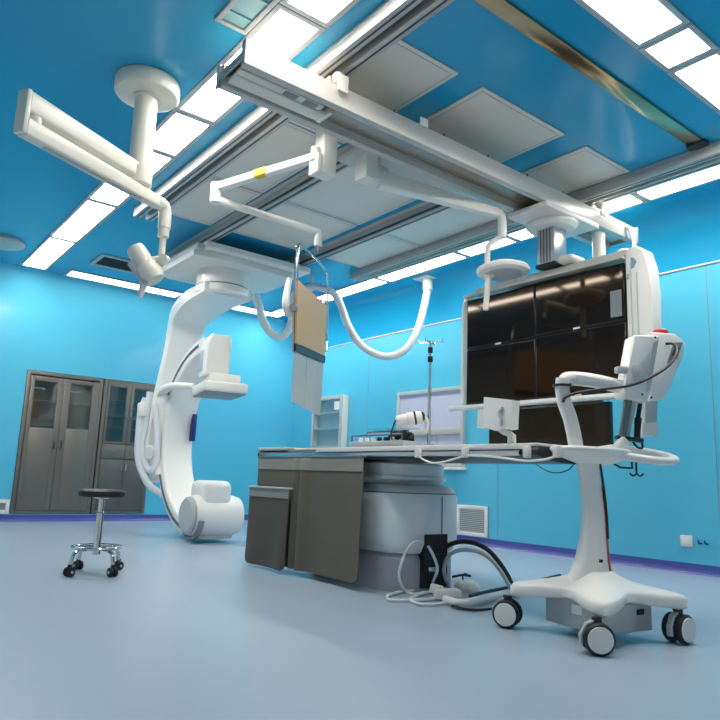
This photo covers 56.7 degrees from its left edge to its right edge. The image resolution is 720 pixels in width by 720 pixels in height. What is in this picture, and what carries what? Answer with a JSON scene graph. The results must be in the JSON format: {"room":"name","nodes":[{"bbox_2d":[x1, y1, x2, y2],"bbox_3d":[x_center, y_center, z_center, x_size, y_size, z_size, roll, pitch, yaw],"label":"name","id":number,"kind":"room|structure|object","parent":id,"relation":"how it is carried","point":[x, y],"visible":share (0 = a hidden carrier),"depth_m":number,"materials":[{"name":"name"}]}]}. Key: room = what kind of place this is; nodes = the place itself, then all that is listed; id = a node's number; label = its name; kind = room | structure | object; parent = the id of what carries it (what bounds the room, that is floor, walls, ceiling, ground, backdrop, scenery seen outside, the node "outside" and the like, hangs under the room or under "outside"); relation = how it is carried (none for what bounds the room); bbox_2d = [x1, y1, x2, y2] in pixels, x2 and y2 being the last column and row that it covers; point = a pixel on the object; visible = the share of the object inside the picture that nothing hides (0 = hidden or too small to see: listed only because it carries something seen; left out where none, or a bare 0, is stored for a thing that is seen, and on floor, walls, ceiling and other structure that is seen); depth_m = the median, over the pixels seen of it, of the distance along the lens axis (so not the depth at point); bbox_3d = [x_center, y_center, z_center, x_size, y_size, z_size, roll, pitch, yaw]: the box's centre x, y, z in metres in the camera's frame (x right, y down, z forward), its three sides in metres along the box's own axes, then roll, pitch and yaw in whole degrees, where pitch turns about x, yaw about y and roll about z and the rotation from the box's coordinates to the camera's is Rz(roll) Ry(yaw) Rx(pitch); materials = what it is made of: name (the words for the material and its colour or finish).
{"room":"operating room","nodes":[
{"label":"operating room","id":0,"kind":"room"},
{"bbox_2d":[0,305,293,514],"bbox_3d":[-3.977,0.516,8.984,7.370,3.220,0.100,10,-13,-37],"label":"wall","id":1,"kind":"structure","parent":0,"point":[230,434],"depth_m":9.64,"materials":[{"name":"blue paint"}]},
{"bbox_2d":[0,499,9,513],"bbox_3d":[-4.621,1.798,8.200,0.565,0.175,0.023,10,-13,-37],"label":"air vent","id":2,"kind":"object","parent":1,"relation":"in","point":[4,503],"visible":1,"depth_m":8.33,"materials":[{"name":"white plastic"}]},
{"bbox_2d":[9,370,103,512],"bbox_3d":[-4.094,1.114,8.974,0.970,1.823,0.472,10,-13,-37],"label":"tall cabinet","id":3,"kind":"object","parent":1,"relation":"attached to","point":[58,435],"visible":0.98,"depth_m":8.85,"materials":[{"name":"metal"}]},
{"bbox_2d":[30,424,87,429],"bbox_3d":[-4.105,0.910,9.035,0.930,0.014,0.370,10,-13,-37],"label":"shelf","id":4,"kind":"object","parent":3,"relation":"attached to","point":[31,425],"depth_m":9.06,"materials":[{"name":"metal"}]},
{"bbox_2d":[28,398,90,406],"bbox_3d":[-4.092,0.586,9.093,0.930,0.014,0.370,10,-13,-37],"label":"shelf","id":5,"kind":"object","parent":3,"relation":"attached to","point":[37,402],"depth_m":9.12,"materials":[{"name":"metal"}]},
{"bbox_2d":[90,379,155,512],"bbox_3d":[-3.413,1.234,9.499,0.725,1.823,0.472,10,-13,-37],"label":"tall cabinet","id":6,"kind":"object","parent":1,"relation":"attached to","point":[115,467],"visible":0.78,"depth_m":9.34,"materials":[{"name":"metal"}]},
{"bbox_2d":[103,426,135,430],"bbox_3d":[-3.423,0.981,9.569,0.685,0.014,0.370,10,-13,-37],"label":"shelf","id":7,"kind":"object","parent":6,"relation":"attached to","point":[108,428],"depth_m":9.61,"materials":[{"name":"metal"}]},
{"bbox_2d":[107,415,136,419],"bbox_3d":[-3.417,0.824,9.597,0.685,0.014,0.370,10,-13,-37],"label":"shelf","id":8,"kind":"object","parent":6,"relation":"attached to","point":[110,417],"depth_m":9.64,"materials":[{"name":"glass"}]},
{"bbox_2d":[106,399,138,405],"bbox_3d":[-3.409,0.617,9.634,0.685,0.014,0.370,10,-13,-37],"label":"shelf","id":9,"kind":"object","parent":6,"relation":"attached to","point":[112,402],"depth_m":9.68,"materials":[{"name":"glass"}]},
{"bbox_2d":[0,514,247,521],"bbox_3d":[-4.049,2.041,8.613,7.230,0.085,0.035,10,-13,-37],"label":"baseboard","id":10,"kind":"structure","parent":1,"relation":"attached to","point":[3,518],"depth_m":8.85,"materials":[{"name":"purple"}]},
{"bbox_2d":[0,262,294,354],"bbox_3d":[-3.871,-0.846,9.076,7.270,0.500,0.200,10,-13,-37],"label":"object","id":11,"kind":"structure","parent":1,"relation":"attached to","point":[20,287],"depth_m":9.40,"materials":[{"name":"blue paint"}]},
{"bbox_2d":[0,520,719,719],"bbox_3d":[-0.875,1.548,4.642,7.470,0.100,11.450,10,-13,-37],"label":"floor","id":12,"kind":"structure","parent":0,"point":[186,629],"depth_m":2.79,"materials":[{"name":"plastic"}]},
{"bbox_2d":[63,488,125,576],"bbox_3d":[-1.777,1.159,4.540,0.339,0.558,0.402,5,-10,-13],"label":"stool","id":13,"kind":"object","parent":12,"relation":"on","point":[97,546],"visible":1,"depth_m":4.50,"materials":[{"name":"black metal"}]},
{"bbox_2d":[385,589,436,601],"bbox_3d":[0.402,1.444,4.139,0.285,0.018,0.743,-4,-12,32],"label":"cable","id":14,"kind":"object","parent":12,"relation":"on","point":[411,590],"visible":0.77,"depth_m":3.90,"materials":[{"name":"white plastic"}]},
{"bbox_2d":[258,443,575,592],"bbox_3d":[0.314,1.050,4.487,0.774,0.915,3.077,10,-13,-37],"label":"table","id":15,"kind":"object","parent":12,"relation":"on","point":[404,502],"visible":0.67,"depth_m":4.28,"materials":[{"name":"white painted metal"},{"name":"white plastic"},{"name":"dark plastic"}]},
{"bbox_2d":[245,456,366,582],"bbox_3d":[-0.434,1.096,4.760,0.106,0.813,1.374,10,-13,-37],"label":"curtain","id":16,"kind":"object","parent":15,"relation":"hanging from","point":[326,496],"depth_m":4.70,"materials":[{"name":"fabric"}]},
{"bbox_2d":[349,430,420,446],"bbox_3d":[0.162,0.519,4.434,0.160,0.118,0.564,10,-13,-37],"label":"control console","id":17,"kind":"object","parent":15,"relation":"on","point":[407,438],"visible":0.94,"depth_m":4.33,"materials":[{"name":"grey plastic"}]},
{"bbox_2d":[388,430,413,440],"bbox_3d":[0.260,0.490,4.298,0.080,0.082,0.225,10,-13,-37],"label":"switch","id":18,"kind":"object","parent":17,"relation":"attached to","point":[409,436],"depth_m":4.25,"materials":[{"name":"black plastic"}]},
{"bbox_2d":[418,337,442,444],"bbox_3d":[0.451,0.212,4.328,0.129,0.705,0.129,5,-11,-16],"label":"pole","id":19,"kind":"object","parent":15,"relation":"on","point":[430,348],"visible":0.96,"depth_m":4.33,"materials":[{"name":"silver metal"}]},
{"bbox_2d":[390,411,429,439],"bbox_3d":[0.317,0.416,4.225,0.248,0.191,0.088,2,-10,4],"label":"pump","id":20,"kind":"object","parent":19,"relation":"attached to","point":[415,417],"visible":1,"depth_m":4.20,"materials":[{"name":"white plastic"}]},
{"bbox_2d":[477,397,519,442],"bbox_3d":[0.732,0.318,3.559,0.099,0.247,0.250,10,-13,-37],"label":"module","id":21,"kind":"object","parent":15,"relation":"on","point":[500,415],"visible":0.98,"depth_m":3.50,"materials":[{"name":"white plastic"}]},
{"bbox_2d":[398,540,438,594],"bbox_3d":[0.393,1.300,4.184,0.281,0.333,0.182,10,-13,-37],"label":"cable","id":22,"kind":"object","parent":12,"relation":"on","point":[411,544],"visible":0.94,"depth_m":4.16,"materials":[{"name":"white plastic"}]},
{"bbox_2d":[409,590,446,605],"bbox_3d":[0.508,1.421,4.006,0.596,0.027,0.372,10,-13,-37],"label":"cable","id":23,"kind":"object","parent":12,"relation":"on","point":[428,591],"visible":0.5,"depth_m":3.79,"materials":[{"name":"white plastic"}]},
{"bbox_2d":[429,583,461,599],"bbox_3d":[0.508,1.387,3.999,0.189,0.085,0.093,4,-10,-8],"label":"block","id":24,"kind":"object","parent":12,"relation":"on","point":[438,591],"visible":0.92,"depth_m":3.96,"materials":[{"name":"white plastic"}]},
{"bbox_2d":[452,573,479,592],"bbox_3d":[0.706,1.461,4.405,0.207,0.104,0.207,10,-13,-37],"label":"switch","id":25,"kind":"object","parent":12,"relation":"on","point":[465,585],"visible":0.99,"depth_m":4.33,"materials":[{"name":"white plastic"}]},
{"bbox_2d":[451,605,492,611],"bbox_3d":[0.682,1.379,3.711,0.329,0.016,0.131,4,-10,-12],"label":"cable","id":26,"kind":"object","parent":12,"relation":"on","point":[452,606],"visible":0.68,"depth_m":3.66,"materials":[{"name":"black rubber"}]},
{"bbox_2d":[442,547,510,589],"bbox_3d":[0.756,1.352,4.263,0.447,0.296,0.146,-1,-11,19],"label":"hose","id":27,"kind":"object","parent":12,"relation":"on","point":[464,549],"visible":0.92,"depth_m":4.26,"materials":[{"name":"grey plastic"}]},
{"bbox_2d":[442,590,513,606],"bbox_3d":[0.765,1.409,3.963,0.669,0.044,0.164,10,-13,-37],"label":"hose","id":28,"kind":"object","parent":12,"relation":"on","point":[486,598],"visible":0.8,"depth_m":3.81,"materials":[{"name":"white"}]},
{"bbox_2d":[444,539,512,584],"bbox_3d":[0.786,1.333,4.334,0.557,0.327,0.219,0,-10,10],"label":"hose","id":29,"kind":"object","parent":12,"relation":"on","point":[494,556],"visible":0.7,"depth_m":4.28,"materials":[{"name":"black rubber"}]},
{"bbox_2d":[469,574,560,597],"bbox_3d":[1.060,1.478,4.400,0.033,0.020,1.384,-6,-13,38],"label":"cable","id":30,"kind":"object","parent":12,"relation":"on","point":[556,575],"visible":0.51,"depth_m":4.08,"materials":[{"name":"black plastic"}]},
{"bbox_2d":[492,329,695,656],"bbox_3d":[1.381,0.552,3.480,1.278,1.623,0.702,8,-12,-29],"label":"stand","id":31,"kind":"object","parent":12,"relation":"on","point":[593,599],"visible":1,"depth_m":3.26,"materials":[{"name":"white plastic"}]},
{"bbox_2d":[550,445,631,465],"bbox_3d":[1.163,0.487,3.356,0.478,0.090,0.258,10,-13,-37],"label":"tray","id":32,"kind":"object","parent":31,"relation":"on","point":[581,455],"depth_m":3.27,"materials":[{"name":"white plastic"}]},
{"bbox_2d":[640,422,657,435],"bbox_3d":[1.621,0.389,3.764,0.147,0.086,0.064,7,-11,-23],"label":"tray","id":33,"kind":"object","parent":31,"relation":"on","point":[647,428],"depth_m":3.73,"materials":[{"name":"white plastic"}]},
{"bbox_2d":[0,0,719,319],"bbox_3d":[-0.749,-1.718,5.225,7.470,0.100,11.450,10,-13,-37],"label":"ceiling","id":34,"kind":"structure","parent":0,"point":[70,53],"depth_m":4.37,"materials":[{"name":"blue paint"}]},
{"bbox_2d":[0,234,24,250],"bbox_3d":[-4.107,-1.340,7.635,0.498,0.050,0.498,10,-13,-37],"label":"ceiling fitting","id":35,"kind":"object","parent":34,"relation":"attached to","point":[7,243],"visible":1,"depth_m":7.61,"materials":[{"name":"grey plastic"}]},
{"bbox_2d":[20,236,77,269],"bbox_3d":[-3.772,-1.272,8.053,0.320,0.012,1.402,10,-13,-37],"label":"recessed light","id":36,"kind":"object","parent":34,"relation":"in","point":[50,250],"visible":1,"depth_m":8.00,"materials":[{"name":"grey"}]},
{"bbox_2d":[48,198,118,242],"bbox_3d":[-2.905,-1.433,6.965,0.320,0.012,1.382,10,-13,-37],"label":"recessed light","id":37,"kind":"object","parent":34,"relation":"in","point":[89,214],"visible":1,"depth_m":6.91,"materials":[{"name":"grey"}]},
{"bbox_2d":[13,64,179,297],"bbox_3d":[-1.493,-1.192,4.005,0.414,1.418,1.153,0,-10,12],"label":"ceiling-mounted arm","id":38,"kind":"object","parent":34,"relation":"hanging from","point":[149,90],"visible":1,"depth_m":4.22,"materials":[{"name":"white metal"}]},
{"bbox_2d":[63,269,138,290],"bbox_3d":[-3.443,-1.083,9.040,1.008,0.011,0.375,10,-13,-37],"label":"recessed light","id":39,"kind":"object","parent":34,"relation":"in","point":[115,282],"depth_m":9.03,"materials":[{"name":"grey"}]},
{"bbox_2d":[86,181,130,207],"bbox_3d":[-2.319,-1.542,6.227,0.318,0.011,0.496,10,-13,-37],"label":"recessed light","id":40,"kind":"object","parent":34,"relation":"in","point":[103,192],"depth_m":6.26,"materials":[{"name":"grey"}]},
{"bbox_2d":[89,254,132,273],"bbox_3d":[-2.939,-1.182,8.356,0.730,0.020,0.490,10,-13,-37],"label":"ceiling vent","id":41,"kind":"object","parent":34,"relation":"in","point":[103,260],"visible":0.5,"depth_m":8.26,"materials":[{"name":"grey plastic"}]},
{"bbox_2d":[151,150,175,178],"bbox_3d":[-1.728,-1.634,5.585,0.195,0.011,0.511,10,-13,-37],"label":"recessed light","id":42,"kind":"object","parent":34,"relation":"in","point":[160,161],"depth_m":5.53,"materials":[{"name":"grey"}]},
{"bbox_2d":[145,286,182,297],"bbox_3d":[-2.813,-0.972,9.525,0.544,0.011,0.375,10,-13,-37],"label":"recessed light","id":43,"kind":"object","parent":34,"relation":"in","point":[154,290],"depth_m":9.54,"materials":[{"name":"grey"}]},
{"bbox_2d":[153,109,214,157],"bbox_3d":[-1.404,-1.712,5.082,0.320,0.012,0.692,10,-13,-37],"label":"recessed light","id":44,"kind":"object","parent":34,"relation":"in","point":[178,131],"visible":0.75,"depth_m":5.04,"materials":[{"name":"grey"}]},
{"bbox_2d":[171,177,261,224],"bbox_3d":[-1.433,-1.489,6.325,0.540,0.014,1.060,10,-13,-37],"label":"ceiling plate","id":45,"kind":"object","parent":34,"relation":"attached to","point":[196,206],"visible":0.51,"depth_m":6.36,"materials":[{"name":"grey plastic"}]},
{"bbox_2d":[231,305,256,314],"bbox_3d":[-1.727,-0.780,10.364,0.461,0.011,0.374,10,-13,-37],"label":"recessed light","id":46,"kind":"object","parent":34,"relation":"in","point":[246,309],"depth_m":10.37,"materials":[{"name":"white"}]},
{"bbox_2d":[233,306,268,313],"bbox_3d":[-1.998,-0.827,10.180,1.464,0.005,0.272,10,-13,-37],"label":"diffuser","id":47,"kind":"object","parent":46,"relation":"attached to","point":[246,309],"depth_m":10.38,"materials":[{"name":"white"}]},
{"bbox_2d":[214,0,279,34],"bbox_3d":[-0.554,-1.942,3.585,0.200,0.020,0.610,10,-13,-37],"label":"ceiling vent","id":48,"kind":"object","parent":34,"relation":"in","point":[241,16],"visible":1,"depth_m":3.71,"materials":[{"name":"grey plastic"}]},
{"bbox_2d":[174,2,325,124],"bbox_3d":[-0.751,-1.833,4.262,0.320,0.012,1.402,10,-13,-37],"label":"recessed light","id":49,"kind":"object","parent":34,"relation":"in","point":[283,32],"visible":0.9,"depth_m":4.00,"materials":[{"name":"grey plastic"}]},
{"bbox_2d":[165,143,355,257],"bbox_3d":[-1.053,-1.402,6.416,0.150,0.124,3.974,10,-13,-37],"label":"rail","id":50,"kind":"object","parent":34,"relation":"attached to","point":[300,182],"visible":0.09,"depth_m":6.14,"materials":[{"name":"metal"}]},
{"bbox_2d":[134,241,310,539],"bbox_3d":[-1.687,0.428,7.697,1.380,3.075,2.084,10,-13,-37],"label":"c-arm","id":51,"kind":"object","parent":50,"relation":"hanging from","point":[193,367],"visible":1,"depth_m":7.55,"materials":[{"name":"white plastic"}]},
{"bbox_2d":[339,147,488,211],"bbox_3d":[0.497,-1.444,5.308,1.400,0.066,0.360,10,-13,-37],"label":"plate","id":52,"kind":"object","parent":50,"relation":"attached to","point":[348,158],"visible":0.2,"depth_m":5.14,"materials":[{"name":"grey paint"}]},
{"bbox_2d":[355,151,529,310],"bbox_3d":[0.620,-0.925,5.039,1.407,1.042,0.350,5,-10,-13],"label":"ceiling-mounted arm","id":53,"kind":"object","parent":52,"relation":"hanging from","point":[368,170],"visible":0.98,"depth_m":5.00,"materials":[{"name":"white plastic"}]},
{"bbox_2d":[264,310,277,316],"bbox_3d":[-1.480,-0.738,10.547,0.245,0.011,0.357,10,-13,-37],"label":"recessed light","id":54,"kind":"object","parent":34,"relation":"in","point":[265,311],"depth_m":10.50,"materials":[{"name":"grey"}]},
{"bbox_2d":[209,130,336,415],"bbox_3d":[-0.397,-0.655,4.999,1.206,2.014,1.107,10,-13,-37],"label":"shield","id":55,"kind":"object","parent":34,"relation":"hanging from","point":[308,312],"visible":0.96,"depth_m":5.05,"materials":[{"name":"white plastic"}]},
{"bbox_2d":[214,122,341,192],"bbox_3d":[-0.721,-1.622,5.432,0.540,0.014,1.200,10,-13,-37],"label":"ceiling plate","id":56,"kind":"object","parent":34,"relation":"attached to","point":[290,141],"visible":0.46,"depth_m":5.32,"materials":[{"name":"grey plastic"}]},
{"bbox_2d":[134,0,454,220],"bbox_3d":[-0.773,-1.681,4.859,0.190,0.102,4.380,10,-13,-37],"label":"rail","id":57,"kind":"object","parent":34,"relation":"attached to","point":[390,22],"visible":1,"depth_m":4.08,"materials":[{"name":"metal"}]},
{"bbox_2d":[215,38,637,250],"bbox_3d":[0.844,-1.419,4.946,3.987,0.222,0.372,10,-13,-37],"label":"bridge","id":58,"kind":"object","parent":57,"relation":"hanging from","point":[258,76],"visible":0.95,"depth_m":4.38,"materials":[{"name":"grey paint"}]},
{"bbox_2d":[228,67,332,122],"bbox_3d":[-0.458,-1.558,3.953,0.645,0.035,0.160,10,-13,-37],"label":"cable tray","id":59,"kind":"object","parent":58,"relation":"on","point":[241,80],"depth_m":3.93,"materials":[{"name":"white metal"}]},
{"bbox_2d":[233,201,357,250],"bbox_3d":[-0.700,-1.360,6.891,0.890,0.014,1.060,10,-13,-37],"label":"ceiling plate","id":60,"kind":"object","parent":34,"relation":"attached to","point":[259,228],"visible":0.7,"depth_m":6.86,"materials":[{"name":"grey plastic"}]},
{"bbox_2d":[265,301,326,317],"bbox_3d":[-1.010,-0.785,10.183,0.285,0.012,1.402,10,-13,-37],"label":"recessed light","id":61,"kind":"object","parent":34,"relation":"in","point":[279,311],"visible":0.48,"depth_m":10.54,"materials":[{"name":"grey"}]},
{"bbox_2d":[266,310,283,316],"bbox_3d":[-1.009,-0.788,10.184,0.217,0.005,1.334,10,-13,-37],"label":"diffuser","id":62,"kind":"object","parent":61,"relation":"attached to","point":[280,312],"depth_m":10.55,"materials":[{"name":"white"}]},
{"bbox_2d":[279,0,359,28],"bbox_3d":[0.005,-1.973,3.314,0.320,0.012,1.022,10,-13,-37],"label":"recessed light","id":63,"kind":"object","parent":34,"relation":"in","point":[324,13],"visible":1,"depth_m":3.65,"materials":[{"name":"grey"}]},
{"bbox_2d":[289,0,350,21],"bbox_3d":[0.005,-1.976,3.315,0.252,0.005,0.954,10,-13,-37],"label":"diffuser","id":64,"kind":"object","parent":63,"relation":"attached to","point":[317,10],"depth_m":3.65,"materials":[{"name":"white"}]},
{"bbox_2d":[252,274,435,359],"bbox_3d":[-0.172,-0.553,8.280,2.368,1.073,0.360,3,-10,-3],"label":"hose","id":65,"kind":"object","parent":34,"relation":"hanging from","point":[427,279],"visible":0.89,"depth_m":8.29,"materials":[{"name":"white"}]},
{"bbox_2d":[423,278,432,290],"bbox_3d":[0.855,-0.945,8.410,0.123,0.140,0.123,10,-13,-37],"label":"socket","id":66,"kind":"object","parent":65,"relation":"attached to","point":[427,282],"depth_m":8.36,"materials":[{"name":"white plastic"}]},
{"bbox_2d":[288,166,416,224],"bbox_3d":[0.012,-1.492,5.998,0.890,0.014,1.200,10,-13,-37],"label":"ceiling plate","id":67,"kind":"object","parent":34,"relation":"attached to","point":[341,196],"visible":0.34,"depth_m":6.12,"materials":[{"name":"grey plastic"}]},
{"bbox_2d":[317,278,390,301],"bbox_3d":[-0.143,-0.946,9.095,0.285,0.012,1.382,10,-13,-37],"label":"recessed light","id":68,"kind":"object","parent":34,"relation":"in","point":[358,287],"visible":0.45,"depth_m":8.98,"materials":[{"name":"grey"}]},
{"bbox_2d":[285,201,450,265],"bbox_3d":[-0.143,-1.242,7.118,0.150,0.124,3.974,10,-13,-37],"label":"rail","id":69,"kind":"object","parent":34,"relation":"attached to","point":[419,211],"visible":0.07,"depth_m":6.71,"materials":[{"name":"metal"}]},
{"bbox_2d":[326,234,419,267],"bbox_3d":[0.094,-1.220,7.503,0.605,0.014,1.060,10,-13,-37],"label":"ceiling plate","id":70,"kind":"object","parent":34,"relation":"attached to","point":[385,246],"visible":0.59,"depth_m":7.48,"materials":[{"name":"grey plastic"}]},
{"bbox_2d":[289,39,458,143],"bbox_3d":[0.036,-1.762,4.482,0.540,0.014,1.205,10,-13,-37],"label":"ceiling plate","id":71,"kind":"object","parent":34,"relation":"attached to","point":[402,74],"visible":0.5,"depth_m":4.24,"materials":[{"name":"grey plastic"}]},
{"bbox_2d":[376,252,469,281],"bbox_3d":[0.715,-1.105,8.020,0.285,0.012,1.372,10,-13,-37],"label":"recessed light","id":72,"kind":"object","parent":34,"relation":"in","point":[453,257],"visible":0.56,"depth_m":7.99,"materials":[{"name":"grey"}]},
{"bbox_2d":[387,208,507,245],"bbox_3d":[0.806,-1.352,6.610,0.605,0.014,1.200,10,-13,-37],"label":"ceiling plate","id":73,"kind":"object","parent":34,"relation":"attached to","point":[451,221],"visible":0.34,"depth_m":6.67,"materials":[{"name":"grey plastic"}]},
{"bbox_2d":[456,240,489,256],"bbox_3d":[1.309,-1.213,7.286,0.264,0.011,0.499,10,-13,-37],"label":"recessed light","id":74,"kind":"object","parent":34,"relation":"in","point":[475,250],"depth_m":7.35,"materials":[{"name":"grey"}]},
{"bbox_2d":[418,86,564,162],"bbox_3d":[0.769,-1.633,5.048,0.890,0.014,1.205,10,-13,-37],"label":"ceiling plate","id":75,"kind":"object","parent":34,"relation":"attached to","point":[482,121],"visible":0.47,"depth_m":4.78,"materials":[{"name":"grey plastic"}]},
{"bbox_2d":[490,237,518,250],"bbox_3d":[1.489,-1.237,7.112,0.199,0.011,0.391,10,-13,-37],"label":"recessed light","id":76,"kind":"object","parent":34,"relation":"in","point":[508,241],"depth_m":7.10,"materials":[{"name":"white"}]},
{"bbox_2d":[507,229,534,241],"bbox_3d":[1.663,-1.279,6.840,0.266,0.011,0.254,10,-13,-37],"label":"ceiling light","id":77,"kind":"object","parent":34,"relation":"in","point":[522,235],"depth_m":6.86,"materials":[{"name":"grey"}]},
{"bbox_2d":[349,140,719,282],"bbox_3d":[1.346,-1.291,6.587,0.190,0.102,4.530,10,-13,-37],"label":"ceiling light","id":78,"kind":"object","parent":34,"relation":"attached to","point":[689,162],"visible":0.91,"depth_m":5.69,"materials":[{"name":"metal"}]},
{"bbox_2d":[448,200,661,446],"bbox_3d":[1.484,-0.290,5.429,1.672,2.008,1.103,-1,-11,17],"label":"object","id":79,"kind":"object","parent":34,"relation":"hanging from","point":[576,314],"depth_m":5.33,"materials":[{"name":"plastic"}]},
{"bbox_2d":[466,339,535,404],"bbox_3d":[1.207,0.119,5.720,0.047,0.498,0.751,10,-13,-37],"label":"monitor","id":80,"kind":"object","parent":79,"relation":"on","point":[506,369],"depth_m":5.68,"materials":[{"name":"black glass"}]},
{"bbox_2d":[467,285,535,349],"bbox_3d":[1.225,-0.355,5.804,0.047,0.458,0.751,10,-13,-37],"label":"monitor","id":81,"kind":"object","parent":79,"relation":"on","point":[510,317],"depth_m":5.75,"materials":[{"name":"black glass"}]},
{"bbox_2d":[489,401,613,446],"bbox_3d":[1.488,0.540,5.340,0.047,0.343,1.151,10,-13,-37],"label":"monitor","id":82,"kind":"object","parent":79,"relation":"on","point":[543,423],"depth_m":5.22,"materials":[{"name":"black"}]},
{"bbox_2d":[535,263,627,336],"bbox_3d":[1.706,-0.452,5.202,0.047,0.444,0.796,10,-13,-37],"label":"monitor","id":83,"kind":"object","parent":79,"relation":"on","point":[596,297],"depth_m":5.15,"materials":[{"name":"black glass"}]},
{"bbox_2d":[536,322,627,398],"bbox_3d":[1.688,0.022,5.118,0.047,0.514,0.796,10,-13,-37],"label":"monitor","id":84,"kind":"object","parent":79,"relation":"on","point":[595,348],"depth_m":5.11,"materials":[{"name":"black glass"}]},
{"bbox_2d":[489,146,629,212],"bbox_3d":[1.563,-1.493,5.660,0.605,0.014,1.205,10,-13,-37],"label":"ceiling plate","id":85,"kind":"object","parent":34,"relation":"attached to","point":[583,167],"visible":0.6,"depth_m":5.40,"materials":[{"name":"grey plastic"}]},
{"bbox_2d":[474,0,708,150],"bbox_3d":[1.530,-1.751,4.179,2.510,0.030,0.135,10,-13,-37],"label":"ceiling strip","id":86,"kind":"object","parent":34,"relation":"attached to","point":[505,10],"visible":1,"depth_m":4.06,"materials":[{"name":"brown metal"}]},
{"bbox_2d":[603,193,647,214],"bbox_3d":[2.333,-1.404,6.000,0.267,0.011,0.399,10,-13,-37],"label":"recessed light","id":87,"kind":"object","parent":34,"relation":"in","point":[623,203],"depth_m":5.98,"materials":[{"name":"grey"}]},
{"bbox_2d":[574,0,690,49],"bbox_3d":[1.166,-1.923,3.347,1.377,0.012,0.315,10,-13,-37],"label":"recessed light","id":88,"kind":"object","parent":34,"relation":"in","point":[639,23],"visible":1,"depth_m":3.62,"materials":[{"name":"grey plastic"}]},
{"bbox_2d":[633,165,719,201],"bbox_3d":[2.767,-1.486,5.444,0.285,0.012,1.022,10,-13,-37],"label":"recessed light","id":89,"kind":"object","parent":34,"relation":"in","point":[711,174],"visible":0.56,"depth_m":5.57,"materials":[{"name":"grey"}]},
{"bbox_2d":[637,22,718,72],"bbox_3d":[1.842,-1.803,3.869,0.332,0.012,0.315,10,-13,-37],"label":"recessed light","id":90,"kind":"object","parent":34,"relation":"in","point":[688,43],"visible":1,"depth_m":3.86,"materials":[{"name":"grey"}]},
{"bbox_2d":[647,29,709,66],"bbox_3d":[1.842,-1.806,3.869,0.264,0.005,0.247,10,-13,-37],"label":"diffuser","id":91,"kind":"object","parent":90,"relation":"attached to","point":[683,46],"depth_m":3.87,"materials":[{"name":"white plastic"}]},
{"bbox_2d":[667,48,719,114],"bbox_3d":[2.519,-1.684,4.390,1.377,0.012,0.315,10,-13,-37],"label":"recessed light","id":92,"kind":"object","parent":34,"relation":"in","point":[700,76],"visible":1,"depth_m":4.13,"materials":[{"name":"grey"}]},
{"bbox_2d":[676,54,719,107],"bbox_3d":[2.519,-1.687,4.391,1.309,0.005,0.247,10,-13,-37],"label":"diffuser","id":93,"kind":"object","parent":92,"relation":"attached to","point":[701,77],"depth_m":4.14,"materials":[{"name":"white plastic"}]},
{"bbox_2d":[290,262,719,566],"bbox_3d":[2.233,0.396,6.968,0.100,3.220,10.750,10,-13,-37],"label":"wall","id":94,"kind":"structure","parent":0,"point":[648,514],"depth_m":6.37,"materials":[{"name":"blue paint"}]},
{"bbox_2d":[310,394,348,447],"bbox_3d":[-0.476,1.085,10.129,0.128,1.069,0.769,10,-13,-37],"label":"display cabinet","id":95,"kind":"object","parent":94,"relation":"attached to","point":[329,429],"visible":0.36,"depth_m":10.17,"materials":[{"name":"white plastic"}]},
{"bbox_2d":[313,446,337,447],"bbox_3d":[-0.481,1.309,10.092,0.084,0.016,0.727,10,-13,-37],"label":"shelf","id":96,"kind":"object","parent":95,"relation":"attached to","point":[313,446],"depth_m":10.20,"materials":[{"name":"white"}]},
{"bbox_2d":[314,411,338,414],"bbox_3d":[-0.461,0.807,10.182,0.084,0.016,0.727,10,-13,-37],"label":"shelf","id":97,"kind":"object","parent":95,"relation":"attached to","point":[321,412],"depth_m":10.20,"materials":[{"name":"white"}]},
{"bbox_2d":[314,427,338,429],"bbox_3d":[-0.470,1.043,10.140,0.084,0.016,0.727,10,-13,-37],"label":"shelf","id":98,"kind":"object","parent":95,"relation":"attached to","point":[315,428],"depth_m":10.21,"materials":[{"name":"white"}]},
{"bbox_2d":[396,386,466,469],"bbox_3d":[0.863,0.875,8.479,0.090,1.015,1.275,10,-13,-37],"label":"window","id":99,"kind":"structure","parent":94,"relation":"in","point":[448,427],"depth_m":8.36,"materials":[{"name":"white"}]},
{"bbox_2d":[457,504,488,537],"bbox_3d":[1.299,1.863,7.741,0.023,0.345,0.475,10,-13,-37],"label":"air vent","id":100,"kind":"object","parent":94,"relation":"in","point":[472,520],"visible":0.98,"depth_m":7.72,"materials":[{"name":"white plastic"}]},
{"bbox_2d":[283,186,719,346],"bbox_3d":[2.081,-0.978,7.049,0.420,0.500,10.750,10,-13,-37],"label":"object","id":101,"kind":"structure","parent":94,"relation":"attached to","point":[683,232],"depth_m":7.38,"materials":[{"name":"blue paint"}]},
{"bbox_2d":[327,260,719,348],"bbox_3d":[2.231,-0.701,7.128,0.011,0.018,10.750,10,-13,-37],"label":"trim","id":102,"kind":"structure","parent":94,"relation":"attached to","point":[712,262],"depth_m":8.49,"materials":[{"name":"grey paint"}]},
{"bbox_2d":[366,266,719,538],"bbox_3d":[1.582,0.707,7.657,0.002,2.600,4.806,10,-13,-37],"label":"trim","id":103,"kind":"structure","parent":94,"relation":"attached to","point":[705,266],"depth_m":5.85,"materials":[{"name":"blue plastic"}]},
{"bbox_2d":[457,535,719,577],"bbox_3d":[2.121,1.928,6.651,0.035,0.085,10.750,10,-13,-37],"label":"baseboard","id":104,"kind":"structure","parent":94,"relation":"attached to","point":[689,568],"depth_m":6.24,"materials":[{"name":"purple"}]},
{"bbox_2d":[680,535,692,546],"bbox_3d":[2.841,1.575,5.813,0.016,0.096,0.105,10,-13,-37],"label":"wall socket","id":105,"kind":"object","parent":94,"relation":"attached to","point":[686,540],"visible":1,"depth_m":5.80,"materials":[{"name":"white plastic"}]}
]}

